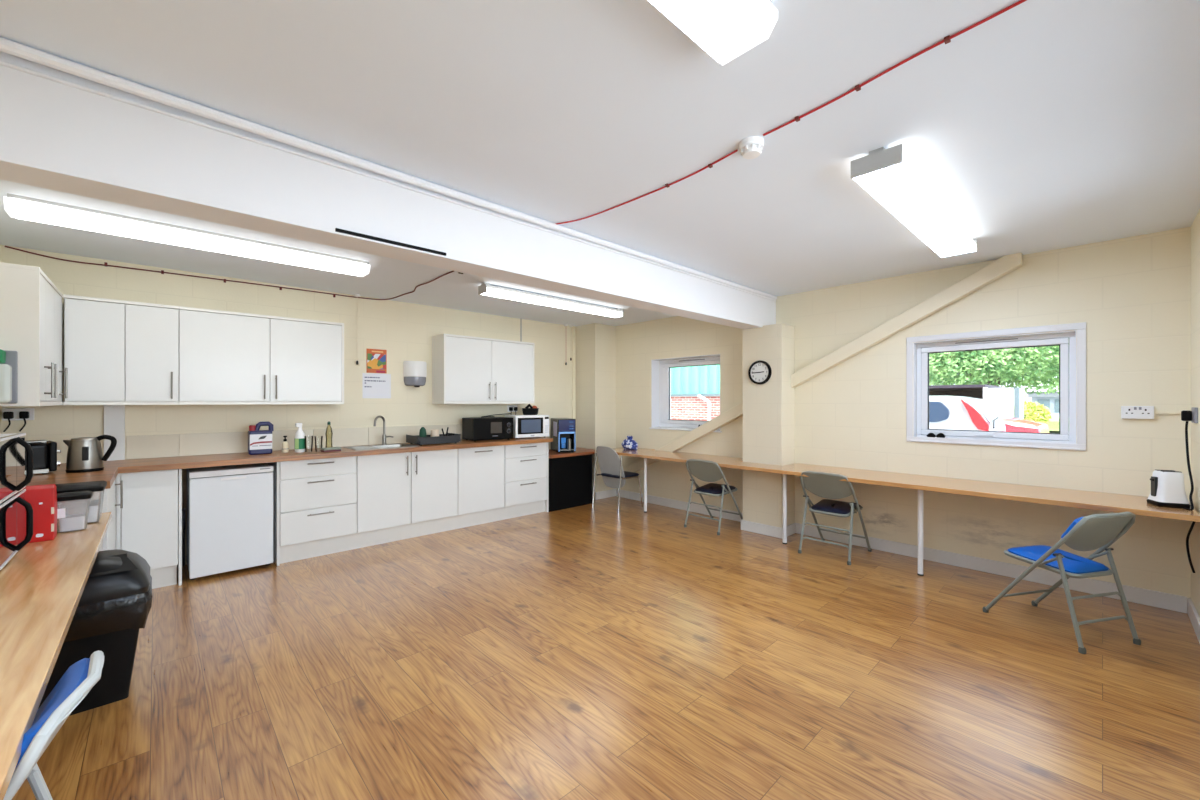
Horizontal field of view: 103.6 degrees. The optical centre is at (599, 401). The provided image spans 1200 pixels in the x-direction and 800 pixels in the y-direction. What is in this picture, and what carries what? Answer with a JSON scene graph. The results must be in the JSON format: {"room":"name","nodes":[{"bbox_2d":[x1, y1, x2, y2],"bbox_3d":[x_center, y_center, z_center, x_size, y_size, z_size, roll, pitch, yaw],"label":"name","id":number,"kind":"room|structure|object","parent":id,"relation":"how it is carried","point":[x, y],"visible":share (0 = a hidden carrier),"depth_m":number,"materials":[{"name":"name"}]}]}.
{"room":"staff break room","nodes":[
{"label":"staff break room","id":0,"kind":"room"},
{"bbox_2d":[0,245,0,433],"bbox_3d":[-2.252,0.020,1.060,0.250,2.700,5.910,0,0,-43],"label":"wall","id":1,"kind":"structure","parent":0,"point":[0,245],"depth_m":3.30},
{"bbox_2d":[0,262,67,405],"bbox_3d":[-3.639,-0.361,2.975,0.353,0.773,1.220,0,0,-43],"label":"upper cabinet","id":2,"kind":"object","parent":1,"relation":"attached to","point":[31,305],"visible":0.98,"depth_m":2.62,"materials":[{"name":"white laminate"}]},
{"bbox_2d":[0,349,17,402],"bbox_3d":[-3.191,-0.133,2.484,0.152,0.285,0.110,0,0,-43],"label":"soap dispenser","id":3,"kind":"object","parent":2,"relation":"attached to","point":[8,359],"visible":1,"depth_m":2.51,"materials":[{"name":"grey plastic"}]},
{"bbox_2d":[1,245,575,564],"bbox_3d":[-2.209,0.020,5.328,6.160,2.700,0.250,0,0,-43],"label":"wall","id":4,"kind":"structure","parent":0,"point":[405,330],"depth_m":4.58,"materials":[{"name":"paint"}]},
{"bbox_2d":[2,408,33,431],"bbox_3d":[-4.110,0.130,3.335,0.146,0.165,0.050,0,0,-43],"label":"wall socket","id":5,"kind":"object","parent":4,"relation":"attached to","point":[8,414],"visible":1,"depth_m":3.33,"materials":[{"name":"white plastic"}]},
{"bbox_2d":[104,405,124,460],"bbox_3d":[-3.768,0.240,3.667,0.114,0.429,0.035,0,0,-43],"label":"trim","id":6,"kind":"structure","parent":4,"relation":"attached to","point":[114,415],"depth_m":3.66,"materials":[{"name":"white plastic"}]},
{"bbox_2d":[63,294,178,404],"bbox_3d":[-3.615,-0.361,3.598,0.602,0.773,0.345,0,0,-43],"label":"upper cabinet","id":7,"kind":"object","parent":4,"relation":"attached to","point":[117,352],"visible":1,"depth_m":3.48,"materials":[{"name":"white laminate"}]},
{"bbox_2d":[182,508,185,565],"bbox_3d":[-3.430,1.119,3.885,0.028,0.502,0.168,0,0,-43],"label":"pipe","id":8,"kind":"object","parent":4,"relation":"attached to","point":[183,509],"visible":0.64,"depth_m":3.93,"materials":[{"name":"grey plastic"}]},
{"bbox_2d":[179,306,343,404],"bbox_3d":[-2.966,-0.361,4.208,1.177,0.773,0.345,0,0,-43],"label":"upper cabinet","id":9,"kind":"object","parent":4,"relation":"attached to","point":[226,357],"visible":0.88,"depth_m":4.05,"materials":[{"name":"white laminate"}]},
{"bbox_2d":[126,424,462,458],"bbox_3d":[-2.361,0.362,5.005,3.753,0.185,0.012,0,0,-43],"label":"backsplash","id":10,"kind":"structure","parent":4,"relation":"attached to","point":[167,445],"depth_m":4.22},
{"bbox_2d":[362,373,390,397],"bbox_3d":[-2.365,-0.167,5.009,0.285,0.263,0.004,0,0,-43],"label":"notice","id":11,"kind":"object","parent":4,"relation":"attached to","point":[374,385],"visible":1,"depth_m":5.00,"materials":[{"name":"white paper"}]},
{"bbox_2d":[366,348,386,372],"bbox_3d":[-2.365,-0.428,5.006,0.202,0.253,0.006,0,0,-43],"label":"poster","id":12,"kind":"object","parent":4,"relation":"attached to","point":[376,359],"visible":1,"depth_m":5.00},
{"bbox_2d":[367,353,385,368],"bbox_3d":[-2.365,-0.425,5.005,0.186,0.160,0.001,0,0,-43],"label":"picture","id":13,"kind":"object","parent":12,"relation":"attached to","point":[374,360],"depth_m":5.00},
{"bbox_2d":[403,361,426,386],"bbox_3d":[-2.029,-0.302,5.232,0.244,0.285,0.136,0,0,-43],"label":"dispenser","id":14,"kind":"object","parent":4,"relation":"attached to","point":[414,372],"visible":1,"depth_m":5.17,"materials":[{"name":"white plastic"}]},
{"bbox_2d":[432,334,533,403],"bbox_3d":[-1.369,-0.361,5.709,1.208,0.773,0.345,0,0,-43],"label":"upper cabinet","id":15,"kind":"object","parent":4,"relation":"attached to","point":[465,369],"visible":1,"depth_m":5.50,"materials":[{"name":"white plastic"}]},
{"bbox_2d":[507,405,517,414],"bbox_3d":[-1.130,0.130,6.137,0.146,0.165,0.050,0,0,-43],"label":"wall socket","id":16,"kind":"object","parent":4,"relation":"attached to","point":[510,408],"visible":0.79,"depth_m":6.13,"materials":[{"name":"white plastic"}]},
{"bbox_2d":[572,326,573,418],"bbox_3d":[-0.394,-0.216,6.843,0.024,1.758,0.023,0,0,-43],"label":"conduit","id":17,"kind":"object","parent":4,"relation":"attached to","point":[573,326],"visible":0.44,"depth_m":6.84,"materials":[{"name":"beige metal"}]},
{"bbox_2d":[576,323,615,499],"bbox_3d":[-0.064,0.138,6.881,0.407,2.465,0.425,0,0,-43],"label":"pillar","id":18,"kind":"structure","parent":0,"point":[595,342],"depth_m":6.72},
{"bbox_2d":[0,0,1199,326],"bbox_3d":[-0.185,-1.212,3.175,6.160,0.235,6.160,0,0,-43],"label":"ceiling","id":19,"kind":"structure","parent":0,"point":[1041,125],"depth_m":1.87,"materials":[{"name":"white paint"}]},
{"bbox_2d":[3,193,369,276],"bbox_3d":[-2.525,-1.053,3.157,1.805,0.086,0.200,0,0,-43],"label":"ceiling light","id":20,"kind":"object","parent":19,"relation":"attached to","point":[16,206],"visible":1,"depth_m":2.93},
{"bbox_2d":[5,246,453,299],"bbox_3d":[-2.675,-1.068,3.642,2.633,0.054,1.572,0,0,-43],"label":"cable","id":21,"kind":"object","parent":19,"relation":"attached to","point":[105,263],"visible":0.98,"depth_m":4.03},
{"bbox_2d":[0,51,775,328],"bbox_3d":[-0.236,-0.950,3.230,5.660,0.360,0.210,0,0,-43],"label":"ceiling beam","id":22,"kind":"structure","parent":19,"relation":"attached to","point":[56,136],"depth_m":2.03,"materials":[{"name":"white paint"}]},
{"bbox_2d":[0,37,776,301],"bbox_3d":[-0.144,-1.100,3.110,5.630,0.056,0.108,0,0,-43],"label":"trim","id":23,"kind":"structure","parent":22,"relation":"attached to","point":[7,46],"depth_m":2.00,"materials":[{"name":"white paint"}]},
{"bbox_2d":[335,228,445,255],"bbox_3d":[-1.017,-0.787,2.345,0.530,0.014,0.010,0,0,-43],"label":"slot vent","id":24,"kind":"object","parent":22,"relation":"attached to","point":[336,229],"visible":1,"depth_m":2.32,"materials":[{"name":"black plastic"}]},
{"bbox_2d":[478,282,623,317],"bbox_3d":[-0.430,-1.046,4.976,1.810,0.098,0.138,0,0,-43],"label":"ceiling light","id":25,"kind":"object","parent":19,"relation":"attached to","point":[484,288],"visible":1,"depth_m":4.82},
{"bbox_2d":[648,0,777,65],"bbox_3d":[-0.228,-1.088,0.794,1.815,0.086,0.210,0,0,-43],"label":"ceiling light","id":26,"kind":"object","parent":19,"relation":"attached to","point":[726,30],"visible":1,"depth_m":1.31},
{"bbox_2d":[739,136,763,158],"bbox_3d":[0.661,-1.101,2.063,0.104,0.057,0.104,0,0,-43],"label":"smoke detector","id":27,"kind":"object","parent":19,"relation":"attached to","point":[751,147],"visible":1,"depth_m":2.03,"materials":[{"name":"white plastic"}]},
{"bbox_2d":[555,0,1026,224],"bbox_3d":[0.659,-1.123,1.999,0.148,0.012,2.760,0,0,-41],"label":"cable","id":28,"kind":"object","parent":19,"relation":"attached to","point":[947,39],"visible":0.99,"depth_m":1.70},
{"bbox_2d":[851,144,976,257],"bbox_3d":[1.877,-1.081,2.719,1.780,0.098,0.208,0,0,-43],"label":"ceiling light","id":29,"kind":"object","parent":19,"relation":"attached to","point":[887,174],"visible":1,"depth_m":2.41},
{"bbox_2d":[12,496,1199,799],"bbox_3d":[-0.185,1.430,3.175,6.160,0.120,6.160,0,0,-43],"label":"floor","id":30,"kind":"structure","parent":0,"point":[584,652],"depth_m":2.35,"materials":[{"name":"laminate"}]},
{"bbox_2d":[3,650,103,799],"bbox_3d":[-1.367,0.991,0.909,0.571,0.757,0.458,0,0,-35],"label":"folding chair","id":31,"kind":"object","parent":30,"relation":"on","point":[80,677],"visible":0.9,"depth_m":1.00,"materials":[{"name":"grey metal"}]},
{"bbox_2d":[16,658,89,766],"bbox_3d":[-1.209,0.740,1.020,0.142,0.216,0.390,0,0,-35],"label":"cushion","id":32,"kind":"object","parent":31,"relation":"on","point":[47,722],"depth_m":0.96,"materials":[{"name":"blue plastic"}]},
{"bbox_2d":[0,512,111,799],"bbox_3d":[-1.551,1.000,0.947,0.594,0.740,4.265,0,0,-43],"label":"countertop","id":33,"kind":"structure","parent":30,"relation":"on","point":[42,586],"depth_m":1.39,"materials":[{"name":"brown wood"}]},
{"bbox_2d":[0,489,32,569],"bbox_3d":[-2.482,0.507,1.805,0.396,0.246,0.470,0,0,-43],"label":"microwave","id":34,"kind":"object","parent":33,"relation":"on","point":[13,538],"visible":0.88,"depth_m":1.93,"materials":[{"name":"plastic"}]},
{"bbox_2d":[0,433,32,503],"bbox_3d":[-2.482,0.261,1.805,0.396,0.246,0.470,0,0,-43],"label":"microwave","id":35,"kind":"object","parent":34,"relation":"on","point":[13,446],"visible":1,"depth_m":1.93,"materials":[{"name":"white plastic"}]},
{"bbox_2d":[23,484,57,542],"bbox_3d":[-2.566,0.505,2.137,0.139,0.250,0.096,0,0,-43],"label":"carton","id":36,"kind":"object","parent":33,"relation":"on","point":[42,498],"visible":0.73,"depth_m":2.13,"materials":[{"name":"red paper"}]},
{"bbox_2d":[57,491,92,532],"bbox_3d":[-2.579,0.537,2.311,0.133,0.180,0.116,0,0,-43],"label":"tub","id":37,"kind":"object","parent":33,"relation":"on","point":[77,522],"visible":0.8,"depth_m":2.29,"materials":[{"name":"clear plastic"}]},
{"bbox_2d":[55,481,106,522],"bbox_3d":[-2.744,0.532,2.478,0.211,0.190,0.246,0,0,-43],"label":"tub","id":38,"kind":"object","parent":33,"relation":"on","point":[71,508],"visible":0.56,"depth_m":2.45,"materials":[{"name":"clear plastic"}]},
{"bbox_2d":[58,478,122,550],"bbox_3d":[-3.285,0.934,2.806,0.613,0.872,0.790,0,0,-43],"label":"base unit","id":39,"kind":"object","parent":30,"relation":"on","point":[109,501],"visible":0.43,"depth_m":2.90,"materials":[{"name":"white laminate"}]},
{"bbox_2d":[38,549,151,715],"bbox_3d":[-2.362,1.041,2.197,0.408,0.658,0.427,0,0,-43],"label":"bin","id":40,"kind":"object","parent":30,"relation":"on","point":[115,602],"visible":0.57,"depth_m":2.12,"materials":[{"name":"black plastic"}]},
{"bbox_2d":[116,469,181,588],"bbox_3d":[-3.636,0.934,3.410,0.912,0.872,0.530,0,0,-43],"label":"base unit","id":41,"kind":"object","parent":30,"relation":"on","point":[149,521],"visible":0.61,"depth_m":3.43,"materials":[{"name":"white laminate"}]},
{"bbox_2d":[25,437,552,488],"bbox_3d":[-2.112,0.476,4.290,4.371,0.042,1.365,0,0,-43],"label":"countertop","id":42,"kind":"structure","parent":41,"relation":"on","point":[111,470],"depth_m":3.74,"materials":[{"name":"brown wood"}]},
{"bbox_2d":[25,440,60,474],"bbox_3d":[-3.612,0.350,2.918,0.199,0.209,0.373,0,0,34],"label":"toaster","id":43,"kind":"object","parent":42,"relation":"on","point":[45,452],"visible":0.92,"depth_m":2.96,"materials":[{"name":"metal"}]},
{"bbox_2d":[63,435,116,472],"bbox_3d":[-3.355,0.338,3.098,0.220,0.234,0.172,0,0,3],"label":"kettle","id":44,"kind":"object","parent":42,"relation":"on","point":[84,454],"visible":1,"depth_m":3.05,"materials":[{"name":"silver metal"}]},
{"bbox_2d":[248,422,273,454],"bbox_3d":[-2.943,0.315,4.104,0.180,0.281,0.108,0,0,-43],"label":"jerrycan","id":45,"kind":"object","parent":42,"relation":"on","point":[259,441],"visible":1,"depth_m":4.06,"materials":[{"name":"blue plastic"}]},
{"bbox_2d":[282,436,288,452],"bbox_3d":[-2.823,0.381,4.236,0.053,0.149,0.053,0,0,-43],"label":"soap bottle","id":46,"kind":"object","parent":42,"relation":"on","point":[285,446],"visible":1,"depth_m":4.22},
{"bbox_2d":[295,423,304,452],"bbox_3d":[-2.700,0.324,4.250,0.083,0.262,0.089,0,0,-43],"label":"spray bottle","id":47,"kind":"object","parent":42,"relation":"on","point":[299,435],"visible":1,"depth_m":4.22,"materials":[{"name":"white plastic"}]},
{"bbox_2d":[304,436,312,451],"bbox_3d":[-2.624,0.383,4.258,0.068,0.145,0.068,0,0,-43],"label":"tumbler","id":48,"kind":"object","parent":42,"relation":"on","point":[304,436],"visible":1,"depth_m":4.25,"materials":[{"name":"clear glass"}]},
{"bbox_2d":[325,421,332,447],"bbox_3d":[-2.588,0.322,4.512,0.062,0.266,0.062,0,0,-43],"label":"bottle","id":49,"kind":"object","parent":42,"relation":"on","point":[328,422],"visible":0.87,"depth_m":4.52,"materials":[{"name":"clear glass"}]},
{"bbox_2d":[321,447,340,451],"bbox_3d":[-2.453,0.437,4.310,0.070,0.036,0.149,0,0,37],"label":"sponge","id":50,"kind":"object","parent":42,"relation":"on","point":[329,449],"visible":1,"depth_m":4.28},
{"bbox_2d":[343,443,417,450],"bbox_3d":[-2.197,0.524,4.749,0.595,0.152,0.420,0,0,-43],"label":"sink","id":51,"kind":"object","parent":42,"relation":"in","point":[368,447],"visible":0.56,"depth_m":4.78,"materials":[{"name":"metal"}]},
{"bbox_2d":[374,415,392,444],"bbox_3d":[-2.253,0.297,4.877,0.081,0.309,0.243,0,0,24],"label":"mixer tap","id":52,"kind":"object","parent":42,"relation":"on","point":[384,436],"visible":1,"depth_m":4.91,"materials":[{"name":"metal"}]},
{"bbox_2d":[406,433,460,445],"bbox_3d":[-1.797,0.403,5.105,0.477,0.105,0.312,0,0,-43],"label":"dish rack","id":53,"kind":"object","parent":42,"relation":"on","point":[411,439],"visible":0.98,"depth_m":4.98,"materials":[{"name":"grey plastic"}]},
{"bbox_2d":[419,427,425,436],"bbox_3d":[-1.876,0.349,5.003,0.072,0.158,0.071,0,0,-43],"label":"bottle","id":54,"kind":"object","parent":53,"relation":"in","point":[422,433],"visible":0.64,"depth_m":4.98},
{"bbox_2d":[430,429,438,436],"bbox_3d":[-1.791,0.366,5.124,0.090,0.123,0.089,0,0,-43],"label":"beaker","id":55,"kind":"object","parent":53,"relation":"in","point":[433,433],"visible":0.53,"depth_m":5.09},
{"bbox_2d":[462,417,512,441],"bbox_3d":[-1.329,0.323,5.613,0.500,0.265,0.358,0,0,-38],"label":"microwave","id":56,"kind":"object","parent":42,"relation":"on","point":[473,428],"visible":0.99,"depth_m":5.47,"materials":[{"name":"black plastic"}]},
{"bbox_2d":[505,414,548,438],"bbox_3d":[-0.925,0.312,5.981,0.465,0.285,0.334,0,0,-35],"label":"microwave","id":57,"kind":"object","parent":42,"relation":"on","point":[524,426],"visible":0.91,"depth_m":5.83,"materials":[{"name":"white plastic"}]},
{"bbox_2d":[522,404,538,414],"bbox_3d":[-0.886,0.098,6.016,0.234,0.142,0.164,0,0,-43],"label":"wire basket","id":58,"kind":"object","parent":57,"relation":"on","point":[526,411],"visible":0.98,"depth_m":5.95,"materials":[{"name":"black metal"}]},
{"bbox_2d":[522,408,538,414],"bbox_3d":[-0.886,0.127,6.016,0.234,0.085,0.164,0,0,-43],"label":"bowl","id":59,"kind":"object","parent":58,"relation":"on","point":[526,411],"depth_m":5.94,"materials":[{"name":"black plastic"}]},
{"bbox_2d":[187,463,272,579],"bbox_3d":[-3.066,0.953,3.915,0.527,0.834,0.494,0,0,-43],"label":"fridge","id":60,"kind":"object","parent":30,"relation":"on","point":[230,507],"visible":0.98,"depth_m":3.73,"materials":[{"name":"white metal"}]},
{"bbox_2d":[267,456,356,565],"bbox_3d":[-2.635,0.934,4.325,0.616,0.872,0.568,0,0,-43],"label":"drawer unit","id":61,"kind":"object","parent":30,"relation":"on","point":[314,499],"visible":0.89,"depth_m":4.11,"materials":[{"name":"white laminate"}]},
{"bbox_2d":[356,449,457,532],"bbox_3d":[-2.046,0.861,4.878,0.995,0.717,0.568,0,0,-43],"label":"base unit","id":62,"kind":"object","parent":30,"relation":"on","point":[394,489],"visible":0.91,"depth_m":4.67,"materials":[{"name":"white laminate"}]},
{"bbox_2d":[280,500,544,563],"bbox_3d":[-1.705,1.296,4.941,2.773,0.149,0.016,0,0,-43],"label":"kickboard","id":63,"kind":"object","parent":30,"relation":"on","point":[295,552],"visible":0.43,"depth_m":4.67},
{"bbox_2d":[457,445,504,515],"bbox_3d":[-1.473,0.859,5.418,0.575,0.722,0.568,0,0,-43],"label":"base unit","id":64,"kind":"object","parent":30,"relation":"on","point":[481,470],"visible":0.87,"depth_m":5.22,"materials":[{"name":"white laminate"}]},
{"bbox_2d":[505,442,548,511],"bbox_3d":[-1.034,0.934,5.830,0.622,0.872,0.568,0,0,-43],"label":"drawer unit","id":65,"kind":"object","parent":30,"relation":"on","point":[526,465],"visible":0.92,"depth_m":5.64,"materials":[{"name":"white laminate"}]},
{"bbox_2d":[549,447,594,511],"bbox_3d":[-0.474,1.018,6.350,0.902,0.705,0.622,0,0,-43],"label":"base cabinet","id":66,"kind":"object","parent":30,"relation":"on","point":[570,474],"visible":0.63,"depth_m":6.09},
{"bbox_2d":[551,418,575,452],"bbox_3d":[-0.495,0.445,6.305,0.236,0.440,0.430,0,0,-19],"label":"coffee machine","id":67,"kind":"object","parent":66,"relation":"on","point":[563,430],"visible":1,"depth_m":6.15,"materials":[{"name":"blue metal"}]},
{"bbox_2d":[561,438,565,447],"bbox_3d":[-0.476,0.540,6.178,0.050,0.130,0.039,0,0,-19],"label":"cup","id":68,"kind":"object","parent":67,"relation":"on","point":[563,440],"depth_m":6.16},
{"bbox_2d":[592,446,642,512],"bbox_3d":[0.222,0.969,6.124,0.540,0.807,0.491,0,0,-43],"label":"shell chair","id":69,"kind":"object","parent":30,"relation":"on","point":[613,475],"visible":1,"depth_m":6.01,"materials":[{"name":"grey plastic"}]},
{"bbox_2d":[684,459,742,534],"bbox_3d":[1.254,0.991,5.175,0.571,0.757,0.458,0,0,-43],"label":"folding chair","id":70,"kind":"object","parent":30,"relation":"on","point":[704,470],"visible":0.95,"depth_m":5.06,"materials":[{"name":"grey metal"}]},
{"bbox_2d":[695,483,735,493],"bbox_3d":[1.259,0.948,5.180,0.360,0.053,0.343,0,0,-43],"label":"seat cushion","id":71,"kind":"object","parent":70,"relation":"on","point":[711,488],"depth_m":5.10,"materials":[{"name":"black fabric"}]},
{"bbox_2d":[798,471,871,564],"bbox_3d":[2.128,0.991,4.289,0.571,0.757,0.458,0,0,-43],"label":"folding chair","id":72,"kind":"object","parent":30,"relation":"on","point":[821,484],"visible":1,"depth_m":4.17,"materials":[{"name":"grey metal"}]},
{"bbox_2d":[811,499,860,513],"bbox_3d":[2.133,0.948,4.293,0.360,0.053,0.343,0,0,-43],"label":"seat cushion","id":73,"kind":"object","parent":72,"relation":"on","point":[825,506],"depth_m":4.22,"materials":[{"name":"fabric"}]},
{"bbox_2d":[596,447,1199,575],"bbox_3d":[1.877,1.005,4.655,0.623,0.730,4.968,0,0,-43],"label":"desk","id":74,"kind":"object","parent":30,"relation":"on","point":[1101,501],"visible":0.82,"depth_m":3.69,"materials":[{"name":"brown wood"}]},
{"bbox_2d":[622,436,637,449],"bbox_3d":[0.398,0.547,6.322,0.162,0.186,0.270,0,0,-43],"label":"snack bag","id":75,"kind":"object","parent":74,"relation":"on","point":[629,443],"visible":1,"depth_m":6.26,"materials":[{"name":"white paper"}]},
{"bbox_2d":[1147,470,1190,508],"bbox_3d":[3.487,0.532,2.903,0.148,0.216,0.138,0,0,23],"label":"toaster","id":76,"kind":"object","parent":74,"relation":"on","point":[1167,486],"visible":1,"depth_m":2.86,"materials":[{"name":"white plastic"}]},
{"bbox_2d":[1186,521,1194,572],"bbox_3d":[3.561,0.846,2.836,0.033,0.337,0.139,0,0,40],"label":"lead","id":77,"kind":"object","parent":74,"relation":"hanging from","point":[1193,522],"visible":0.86,"depth_m":2.86,"materials":[{"name":"black plastic"}]},
{"bbox_2d":[983,512,1140,653],"bbox_3d":[2.777,0.991,2.863,0.458,0.757,0.571,0,0,-13],"label":"folding chair","id":78,"kind":"object","parent":30,"relation":"on","point":[1094,531],"visible":1,"depth_m":2.70,"materials":[{"name":"grey metal"}]},
{"bbox_2d":[1008,545,1108,573],"bbox_3d":[2.775,0.948,2.869,0.343,0.053,0.360,0,0,-13],"label":"seat cushion","id":79,"kind":"object","parent":78,"relation":"on","point":[1072,563],"depth_m":2.79,"materials":[{"name":"fabric"}]},
{"bbox_2d":[1061,517,1082,537],"bbox_3d":[2.821,0.740,2.675,0.390,0.216,0.142,0,0,-13],"label":"cushion","id":80,"kind":"object","parent":78,"relation":"on","point":[1078,533],"depth_m":2.63,"materials":[{"name":"fabric"}]},
{"bbox_2d":[743,323,794,527],"bbox_3d":[1.782,0.292,5.000,0.295,2.155,0.435,0,0,-43],"label":"pillar","id":81,"kind":"structure","parent":0,"point":[769,407],"depth_m":4.87,"materials":[{"name":"paint"}]},
{"bbox_2d":[748,360,771,384],"bbox_3d":[1.653,-0.302,4.897,0.034,0.250,0.250,0,0,-43],"label":"wall clock","id":82,"kind":"object","parent":81,"relation":"attached to","point":[760,371],"visible":1,"depth_m":4.89,"materials":[{"name":"black plastic"}]},
{"bbox_2d":[616,227,1190,597],"bbox_3d":[1.968,0.020,5.199,0.250,2.700,5.660,0,0,-43],"label":"wall","id":83,"kind":"structure","parent":0,"point":[1132,295],"depth_m":3.83,"materials":[{"name":"paint"}]},
{"bbox_2d":[623,402,742,472],"bbox_3d":[1.002,0.532,5.976,0.077,1.177,2.065,0,0,-43],"label":"diagonal brace","id":84,"kind":"object","parent":83,"relation":"attached to","point":[735,412],"visible":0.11,"depth_m":5.74,"materials":[{"name":"beige paint"}]},
{"bbox_2d":[649,354,721,432],"bbox_3d":[1.136,-0.100,6.057,0.248,0.931,1.110,0,0,-43],"label":"window","id":85,"kind":"structure","parent":83,"relation":"in","point":[660,374],"depth_m":6.37,"materials":[{"name":"white plastic"}]},
{"bbox_2d":[595,489,1186,612],"bbox_3d":[1.869,1.317,4.825,0.407,0.105,5.220,0,0,-43],"label":"baseboard","id":86,"kind":"structure","parent":83,"relation":"attached to","point":[1178,603],"depth_m":3.98,"materials":[{"name":"grey paint"}]},
{"bbox_2d":[791,253,1022,387],"bbox_3d":[2.614,-0.660,4.262,0.077,1.037,1.790,0,0,-43],"label":"diagonal brace","id":87,"kind":"object","parent":83,"relation":"attached to","point":[1006,264],"visible":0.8,"depth_m":4.09,"materials":[{"name":"beige metal"}]},
{"bbox_2d":[906,322,1085,450],"bbox_3d":[3.162,-0.107,3.847,0.173,0.925,1.115,0,0,-43],"label":"window","id":88,"kind":"structure","parent":83,"relation":"in","point":[917,354],"depth_m":3.75,"materials":[{"name":"white plastic"}]},
{"bbox_2d":[926,433,945,437],"bbox_3d":[2.907,0.300,4.090,0.134,0.060,0.032,0,0,32],"label":"sunglasses","id":89,"kind":"object","parent":88,"relation":"on","point":[940,435],"visible":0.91,"depth_m":4.07,"materials":[{"name":"black plastic"}]},
{"bbox_2d":[955,338,1017,343],"bbox_3d":[3.157,-0.496,3.870,0.005,0.008,0.400,0,0,-43],"label":"vent","id":90,"kind":"object","parent":88,"relation":"attached to","point":[987,340],"depth_m":3.85,"materials":[{"name":"grey plastic"}]},
{"bbox_2d":[1121,406,1153,418],"bbox_3d":[3.647,0.073,3.207,0.034,0.087,0.147,0,0,-43],"label":"wall socket","id":91,"kind":"object","parent":83,"relation":"attached to","point":[1127,412],"visible":1,"depth_m":3.20,"materials":[{"name":"white plastic"}]},
{"bbox_2d":[1154,411,1180,413],"bbox_3d":[3.756,0.074,3.103,0.017,0.016,0.155,0,0,-43],"label":"conduit","id":92,"kind":"object","parent":83,"relation":"attached to","point":[1155,412],"visible":0.64,"depth_m":3.12,"materials":[{"name":"beige plastic"}]},
{"bbox_2d":[1191,209,1199,616],"bbox_3d":[1.930,0.020,1.108,5.910,2.700,0.250,0,0,-43],"label":"wall","id":93,"kind":"structure","parent":0,"point":[1195,227],"depth_m":2.90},
{"bbox_2d":[1181,407,1197,422],"bbox_3d":[3.596,0.083,2.883,0.150,0.095,0.055,0,0,-43],"label":"wall socket","id":94,"kind":"object","parent":93,"relation":"attached to","point":[1186,415],"visible":1,"depth_m":2.90,"materials":[{"name":"grey plastic"}]},
{"bbox_2d":[1183,421,1193,509],"bbox_3d":[3.554,0.382,2.853,0.218,0.522,0.041,0,0,-38],"label":"lead","id":95,"kind":"object","parent":94,"relation":"attached to","point":[1186,423],"visible":1,"depth_m":2.88,"materials":[{"name":"black plastic"}]},
{"bbox_2d":[1187,598,1199,642],"bbox_3d":[2.395,1.317,1.726,3.855,0.105,0.015,0,0,-43],"label":"baseboard","id":96,"kind":"structure","parent":93,"relation":"attached to","point":[1193,615],"depth_m":2.85,"materials":[{"name":"grey paint"}]},
{"label":"outside","id":97,"kind":"structure","parent":0,"visible":0},
{"bbox_2d":[1024,413,1068,440],"bbox_3d":[23.942,0.930,29.369,64.880,1.120,70.000,0,0,-43],"label":"ground","id":98,"kind":"structure","parent":97,"point":[1052,414],"depth_m":23.90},
{"bbox_2d":[671,365,719,420],"bbox_3d":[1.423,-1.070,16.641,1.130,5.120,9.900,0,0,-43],"label":"warehouse","id":99,"kind":"structure","parent":98,"relation":"on","point":[687,383],"depth_m":14.39,"materials":[{"name":"red brick"}]},
{"bbox_2d":[697,394,710,420],"bbox_3d":[3.077,0.620,13.955,0.095,1.700,0.460,0,0,-43],"label":"downpipe","id":100,"kind":"object","parent":99,"relation":"attached to","point":[698,395],"visible":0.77,"depth_m":13.79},
{"bbox_2d":[929,396,1005,430],"bbox_3d":[4.317,0.695,8.335,1.731,1.590,4.267,0,0,-43],"label":"car","id":101,"kind":"object","parent":98,"relation":"on","point":[945,412],"visible":0.12,"depth_m":6.59,"materials":[{"name":"white paint"}]},
{"bbox_2d":[960,399,989,430],"bbox_3d":[5.061,0.177,6.377,0.130,0.425,0.300,0,0,-43],"label":"tail light","id":102,"kind":"object","parent":101,"relation":"attached to","point":[971,418],"depth_m":6.39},
{"bbox_2d":[929,384,1023,418],"bbox_3d":[9.650,0.540,13.058,4.050,1.880,3.270,0,0,-43],"label":"box trailer","id":103,"kind":"object","parent":98,"relation":"on","point":[1008,402],"visible":0.18,"depth_m":10.84,"materials":[{"name":"white metal"}]},
{"bbox_2d":[929,346,1058,394],"bbox_3d":[16.040,-1.288,19.408,7.455,4.943,6.358,0,0,32],"label":"hedge","id":104,"kind":"object","parent":98,"relation":"on","point":[997,367],"visible":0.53,"depth_m":17.91,"materials":[{"name":"green plant"}]},
{"bbox_2d":[1000,416,1048,432],"bbox_3d":[6.270,0.710,9.744,1.715,1.560,4.290,0,0,-43],"label":"car","id":105,"kind":"object","parent":98,"relation":"on","point":[1012,424],"visible":0.08,"depth_m":7.89,"materials":[{"name":"red paint"}]},
{"bbox_2d":[1024,401,1052,423],"bbox_3d":[13.140,0.667,14.487,1.040,1.406,1.076,0,0,-43],"label":"bush","id":106,"kind":"object","parent":98,"relation":"on","point":[1032,411],"visible":0.44,"depth_m":14.19,"materials":[{"name":"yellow plant"}]},
{"bbox_2d":[1024,381,1058,412],"bbox_3d":[29.259,-0.305,24.794,8.200,2.150,10.450,0,0,-43],"label":"building","id":107,"kind":"structure","parent":98,"relation":"on","point":[1051,400],"depth_m":26.10,"materials":[{"name":"white brick"}]},
{"bbox_2d":[1047,417,1058,430],"bbox_3d":[21.407,0.910,17.378,7.000,0.320,12.000,0,0,-43],"label":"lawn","id":108,"kind":"structure","parent":98,"relation":"on","point":[1053,425],"depth_m":17.38,"materials":[{"name":"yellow plant"}]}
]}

